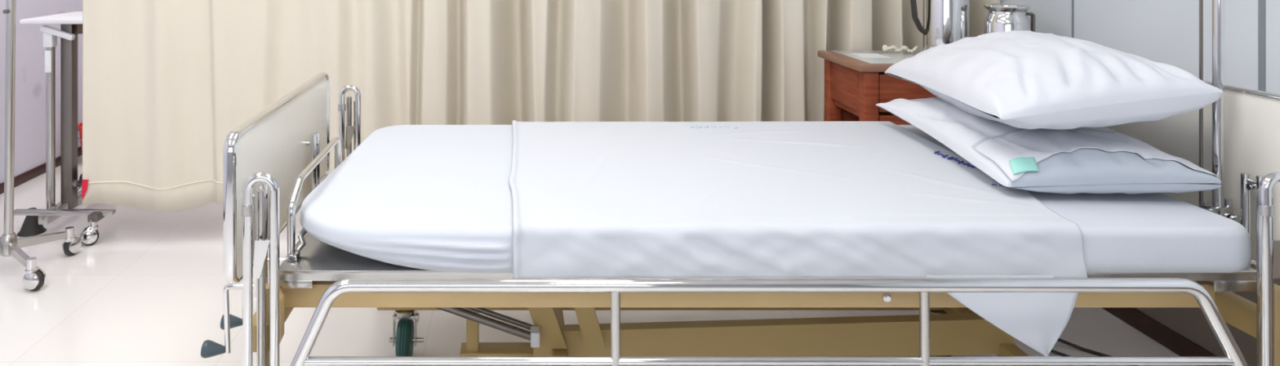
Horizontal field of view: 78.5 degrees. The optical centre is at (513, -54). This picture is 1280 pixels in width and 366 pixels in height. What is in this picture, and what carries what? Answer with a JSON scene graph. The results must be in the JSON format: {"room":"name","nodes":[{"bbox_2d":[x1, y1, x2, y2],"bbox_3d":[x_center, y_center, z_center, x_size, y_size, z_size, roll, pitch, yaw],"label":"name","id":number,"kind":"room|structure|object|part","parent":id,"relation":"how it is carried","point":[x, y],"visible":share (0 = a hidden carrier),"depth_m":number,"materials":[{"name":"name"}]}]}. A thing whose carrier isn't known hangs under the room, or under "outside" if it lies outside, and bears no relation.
{"room":"hospital room","nodes":[
{"label":"hospital room","id":0,"kind":"room"},
{"bbox_2d":[0,0,82,183],"bbox_3d":[-2.590,-0.155,1.575,0.100,2.750,6.350,0,0,0],"label":"wall","id":1,"kind":"structure","parent":0,"point":[30,74],"depth_m":4.07,"materials":[{"name":"white paint"}]},
{"bbox_2d":[0,146,82,194],"bbox_3d":[-2.534,1.195,1.575,0.012,0.050,6.350,0,0,0],"label":"baseboard","id":2,"kind":"structure","parent":1,"relation":"attached to","point":[37,171],"depth_m":4.05,"materials":[{"name":"brown paint"}]},
{"bbox_2d":[0,155,1195,365],"bbox_3d":[-0.270,1.270,1.575,4.740,0.100,6.550,0,0,0],"label":"floor","id":3,"kind":"structure","parent":0,"point":[148,291],"depth_m":2.56,"materials":[{"name":"tile"}]},
{"bbox_2d":[0,0,81,290],"bbox_3d":[-1.887,0.254,2.877,0.394,1.932,0.384,0,0,-9],"label":"stand","id":4,"kind":"object","parent":3,"relation":"on","point":[34,277],"visible":1,"depth_m":2.87,"materials":[{"name":"silver metal"}]},
{"bbox_3d":[-1.877,0.240,2.858,0.016,0.016,0.020,0,0,0],"label":"knob","id":5,"kind":"part","parent":4,"relation":"part of","materials":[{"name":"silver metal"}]},
{"bbox_3d":[-1.800,1.119,2.812,0.217,0.049,0.020,0,0,38],"label":"leg","id":6,"kind":"part","parent":4,"relation":"part of","materials":[{"name":"silver metal"}]},
{"bbox_3d":[-1.819,1.119,2.962,0.020,0.049,0.212,0,0,39],"label":"leg","id":7,"kind":"part","parent":4,"relation":"part of","materials":[{"name":"silver metal"}]},
{"bbox_2d":[13,11,115,244],"bbox_3d":[-1.708,0.766,3.429,0.815,0.908,0.602,0,0,0],"label":"table","id":8,"kind":"object","parent":3,"relation":"on","point":[71,23],"visible":0.48,"depth_m":3.35,"materials":[{"name":"white metal"}]},
{"bbox_3d":[-1.972,0.388,3.350,0.142,0.095,0.050,0,0,0],"label":"release handle","id":9,"kind":"part","parent":8,"relation":"part of","materials":[{"name":"white plastic"}]},
{"bbox_2d":[77,122,82,153],"bbox_3d":[-2.360,1.113,4.398,0.224,0.215,0.226,0,0,0],"label":"bucket","id":10,"kind":"object","parent":3,"relation":"on","point":[79,125],"visible":0.12,"depth_m":4.33,"materials":[{"name":"red plastic"}]},
{"bbox_2d":[200,72,1279,365],"bbox_3d":[0.449,0.770,2.035,2.458,0.899,1.195,0,0,0],"label":"hospital bed","id":11,"kind":"object","parent":3,"relation":"on","point":[276,157],"visible":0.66,"depth_m":1.62,"materials":[{"name":"silver metal"}]},
{"bbox_2d":[253,182,267,297],"bbox_3d":[-0.565,0.640,1.700,0.042,0.240,0.054,0,0,0],"label":"bed post","id":12,"kind":"object","parent":11,"relation":"attached to","point":[262,185],"depth_m":1.70,"materials":[{"name":"silver metal"}]},
{"bbox_3d":[-0.500,0.743,1.530,0.072,0.594,0.019,0,0,0],"label":"rail post","id":13,"kind":"part","parent":11,"relation":"part of","materials":[{"name":"silver metal"}]},
{"bbox_3d":[-0.499,0.619,1.530,0.034,0.075,0.007,0,0,0],"label":"release lever","id":14,"kind":"part","parent":11,"relation":"part of","materials":[{"name":"silver metal"}]},
{"bbox_3d":[-0.494,0.873,1.585,0.040,0.355,0.028,0,0,0],"label":"corner post","id":15,"kind":"part","parent":11,"relation":"part of","materials":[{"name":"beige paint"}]},
{"bbox_3d":[-0.588,0.549,2.005,0.016,0.311,0.810,0,0,0],"label":"footboard","id":16,"kind":"part","parent":11,"relation":"part of","materials":[{"name":"beige plastic"}]},
{"bbox_2d":[305,132,319,193],"bbox_3d":[-0.565,0.640,2.160,0.042,0.240,0.054,0,0,0],"label":"bed post","id":17,"kind":"object","parent":11,"relation":"attached to","point":[312,140],"depth_m":2.15,"materials":[{"name":"silver metal"}]},
{"bbox_3d":[-0.538,0.747,2.540,0.072,0.586,0.019,0,0,0],"label":"rail post","id":18,"kind":"part","parent":11,"relation":"part of","materials":[{"name":"silver metal"}]},
{"bbox_3d":[-0.537,0.626,2.541,0.034,0.075,0.007,0,0,0],"label":"release lever","id":19,"kind":"part","parent":11,"relation":"part of","materials":[{"name":"silver metal"}]},
{"bbox_3d":[-0.138,0.907,1.941,0.392,0.158,0.041,0,0,0],"label":"screw rod","id":20,"kind":"part","parent":11,"relation":"part of","materials":[{"name":"silver metal"}]},
{"bbox_3d":[-0.040,0.920,2.050,0.200,0.340,0.060,0,0,0],"label":"support post","id":21,"kind":"part","parent":11,"relation":"part of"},
{"bbox_3d":[0.058,0.890,1.980,0.158,0.260,0.040,0,0,0],"label":"lift arm","id":22,"kind":"part","parent":11,"relation":"part of"},
{"bbox_3d":[0.172,0.890,1.980,0.126,0.260,0.040,0,0,0],"label":"lift arm","id":23,"kind":"part","parent":11,"relation":"part of"},
{"bbox_3d":[0.450,1.046,2.030,1.700,0.037,0.540,0,0,0],"label":"frame","id":24,"kind":"part","parent":11,"relation":"part of","materials":[{"name":"metal"}]},
{"bbox_3d":[0.492,0.733,2.050,1.965,0.050,0.860,0,0,0],"label":"frame","id":25,"kind":"part","parent":11,"relation":"part of","materials":[{"name":"beige paint"}]},
{"bbox_3d":[0.488,0.807,1.450,1.987,0.368,0.025,0,0,0],"label":"rail","id":26,"kind":"part","parent":11,"relation":"part of","materials":[{"name":"silver metal"}]},
{"bbox_2d":[299,124,1250,272],"bbox_3d":[0.521,0.618,2.025,2.019,0.102,0.961,0,0,0],"label":"mattress","id":27,"kind":"object","parent":11,"relation":"on","point":[437,197],"visible":0.47,"depth_m":1.65,"materials":[{"name":"white fabric"}]},
{"bbox_2d":[508,120,1087,355],"bbox_3d":[0.600,0.686,2.020,1.224,0.264,0.974,0,0,0],"label":"sheet","id":28,"kind":"object","parent":27,"relation":"on","point":[591,199],"visible":0.98,"depth_m":1.63,"materials":[{"name":"white fabric"}]},
{"bbox_2d":[875,97,1221,194],"bbox_3d":[1.347,0.495,2.059,0.461,0.139,0.713,0,0,4],"label":"pillow","id":29,"kind":"object","parent":27,"relation":"on","point":[1091,160],"visible":0.84,"depth_m":1.77,"materials":[{"name":"white fabric"}]},
{"bbox_2d":[884,30,1223,129],"bbox_3d":[1.342,0.341,2.062,0.483,0.227,0.720,0,0,3],"label":"pillow","id":30,"kind":"object","parent":29,"relation":"on","point":[1019,79],"visible":1,"depth_m":1.78,"materials":[{"name":"white fabric"}]},
{"bbox_3d":[1.665,0.516,2.005,0.016,0.377,0.810,0,0,0],"label":"headboard","id":31,"kind":"part","parent":11,"relation":"part of","materials":[{"name":"beige plastic"}]},
{"bbox_2d":[1199,0,1240,223],"bbox_3d":[1.623,0.073,1.773,0.129,1.414,0.060,0,0,0],"label":"pole","id":32,"kind":"object","parent":11,"relation":"on","point":[1220,205],"visible":0.49,"depth_m":1.77,"materials":[{"name":"silver metal"}]},
{"bbox_3d":[1.605,0.200,1.800,0.006,1.160,0.006,0,0,-22],"label":"guide rod","id":33,"kind":"part","parent":32,"relation":"part of","materials":[{"name":"silver metal"}]},
{"bbox_2d":[1240,172,1264,267],"bbox_3d":[1.641,0.630,1.700,0.042,0.260,0.054,0,0,0],"label":"bed post","id":34,"kind":"object","parent":11,"relation":"attached to","point":[1250,181],"depth_m":1.71,"materials":[{"name":"silver metal"}]},
{"bbox_3d":[1.518,0.743,1.530,0.072,0.594,0.019,0,0,0],"label":"rail post","id":35,"kind":"part","parent":11,"relation":"part of","materials":[{"name":"silver metal"}]},
{"bbox_3d":[1.519,0.619,1.530,0.034,0.075,0.007,0,0,0],"label":"release lever","id":36,"kind":"part","parent":11,"relation":"part of","materials":[{"name":"silver metal"}]},
{"bbox_3d":[1.572,0.873,1.585,0.040,0.355,0.028,0,0,0],"label":"corner post","id":37,"kind":"part","parent":11,"relation":"part of","materials":[{"name":"metal"}]},
{"bbox_2d":[817,50,937,124],"bbox_3d":[1.565,0.816,2.894,0.694,0.808,0.396,0,0,0],"label":"bedside table","id":38,"kind":"object","parent":3,"relation":"on","point":[854,85],"visible":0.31,"depth_m":2.80,"materials":[{"name":"brown wood"}]},
{"bbox_3d":[1.265,0.831,3.055,0.050,0.779,0.050,0,0,0],"label":"leg","id":39,"kind":"part","parent":38,"relation":"part of","materials":[{"name":"red wood"}]},
{"bbox_3d":[1.565,0.780,2.916,0.634,0.679,0.292,0,0,0],"label":"panel","id":40,"kind":"part","parent":38,"relation":"part of","materials":[{"name":"red wood"}]},
{"bbox_2d":[834,99,893,116],"bbox_3d":[1.565,0.609,2.905,0.610,0.022,0.310,0,0,0],"label":"shelf","id":41,"kind":"object","parent":38,"relation":"attached to","point":[838,104],"depth_m":2.88,"materials":[{"name":"red wood"}]},
{"bbox_3d":[1.265,0.831,2.745,0.050,0.779,0.050,0,0,0],"label":"leg","id":42,"kind":"part","parent":38,"relation":"part of","materials":[{"name":"red wood"}]},
{"bbox_2d":[852,53,890,57],"bbox_3d":[1.350,0.411,2.915,0.100,0.001,0.110,0,0,0],"label":"paper sheet","id":43,"kind":"object","parent":38,"relation":"on","point":[864,55],"visible":1,"depth_m":2.91,"materials":[{"name":"white paper"}]},
{"bbox_3d":[1.565,0.849,2.735,0.542,0.502,0.018,0,0,0],"label":"door","id":44,"kind":"part","parent":38,"relation":"part of","materials":[{"name":"red wood"}]},
{"bbox_2d":[882,44,918,53],"bbox_3d":[1.502,0.397,2.993,0.127,0.027,0.041,0,0,17],"label":"bracelet","id":45,"kind":"object","parent":38,"relation":"on","point":[885,48],"visible":1,"depth_m":2.98,"materials":[{"name":"beige"}]},
{"bbox_3d":[1.565,0.518,2.735,0.542,0.134,0.018,0,0,0],"label":"drawer","id":46,"kind":"part","parent":38,"relation":"part of","materials":[{"name":"red wood"}]},
{"bbox_2d":[910,0,968,51],"bbox_3d":[1.610,0.235,2.910,0.190,0.354,0.154,0,0,32],"label":"jug","id":47,"kind":"object","parent":38,"relation":"on","point":[944,21],"visible":0.64,"depth_m":2.84,"materials":[{"name":"silver metal"}]},
{"bbox_3d":[1.528,0.229,2.900,0.066,0.210,0.024,0,0,0],"label":"handle","id":48,"kind":"part","parent":47,"relation":"part of","materials":[{"name":"black plastic"}]},
{"bbox_2d":[982,4,1035,34],"bbox_3d":[1.785,0.312,2.790,0.146,0.200,0.146,0,0,-41],"label":"steel canister","id":49,"kind":"object","parent":38,"relation":"on","point":[1000,18],"visible":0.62,"depth_m":2.74,"materials":[{"name":"silver metal"}]},
{"bbox_3d":[1.865,0.289,2.780,0.028,0.107,0.018,0,0,0],"label":"handle","id":50,"kind":"part","parent":49,"relation":"part of","materials":[{"name":"silver metal"}]},
{"bbox_2d":[1050,348,1095,365],"bbox_3d":[1.650,1.138,2.221,0.076,0.160,0.568,0,0,-25],"label":"cable","id":51,"kind":"object","parent":3,"relation":"on","point":[1051,350],"visible":0.08,"depth_m":2.30,"materials":[{"name":"brown plastic"}]},
{"bbox_2d":[1057,337,1138,365],"bbox_3d":[1.768,1.108,2.213,0.098,0.221,0.675,0,0,-30],"label":"cable","id":52,"kind":"object","parent":3,"relation":"on","point":[1060,340],"visible":0.33,"depth_m":2.33,"materials":[{"name":"brown plastic"}]},
{"bbox_2d":[1000,0,1279,93],"bbox_3d":[2.049,-0.155,1.575,0.103,2.750,6.350,0,0,0],"label":"wall","id":53,"kind":"structure","parent":0,"point":[1160,31],"depth_m":2.32,"materials":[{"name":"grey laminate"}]},
{"bbox_2d":[1101,306,1231,365],"bbox_3d":[1.994,1.189,1.575,0.012,0.062,6.350,0,0,0],"label":"baseboard","id":54,"kind":"structure","parent":53,"relation":"attached to","point":[1157,331],"depth_m":2.37,"materials":[{"name":"brown paint"}]},
{"bbox_2d":[1133,263,1279,365],"bbox_3d":[1.996,0.959,1.575,0.008,0.398,6.350,0,0,0],"label":"trim","id":55,"kind":"structure","parent":53,"relation":"attached to","point":[1190,322],"depth_m":2.23,"materials":[{"name":"brown wood"}]},
{"bbox_3d":[-0.270,-1.300,3.170,4.540,0.036,0.035,0,0,0],"label":"track","id":56,"kind":"object","parent":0,"visible":0},
{"bbox_2d":[81,0,1000,212],"bbox_3d":[0.120,-0.103,3.207,3.712,2.353,0.221,0,0,0],"label":"curtain","id":57,"kind":"object","parent":56,"relation":"hanging from","point":[166,83],"visible":0.46,"depth_m":3.13,"materials":[{"name":"beige fabric"}]}
]}

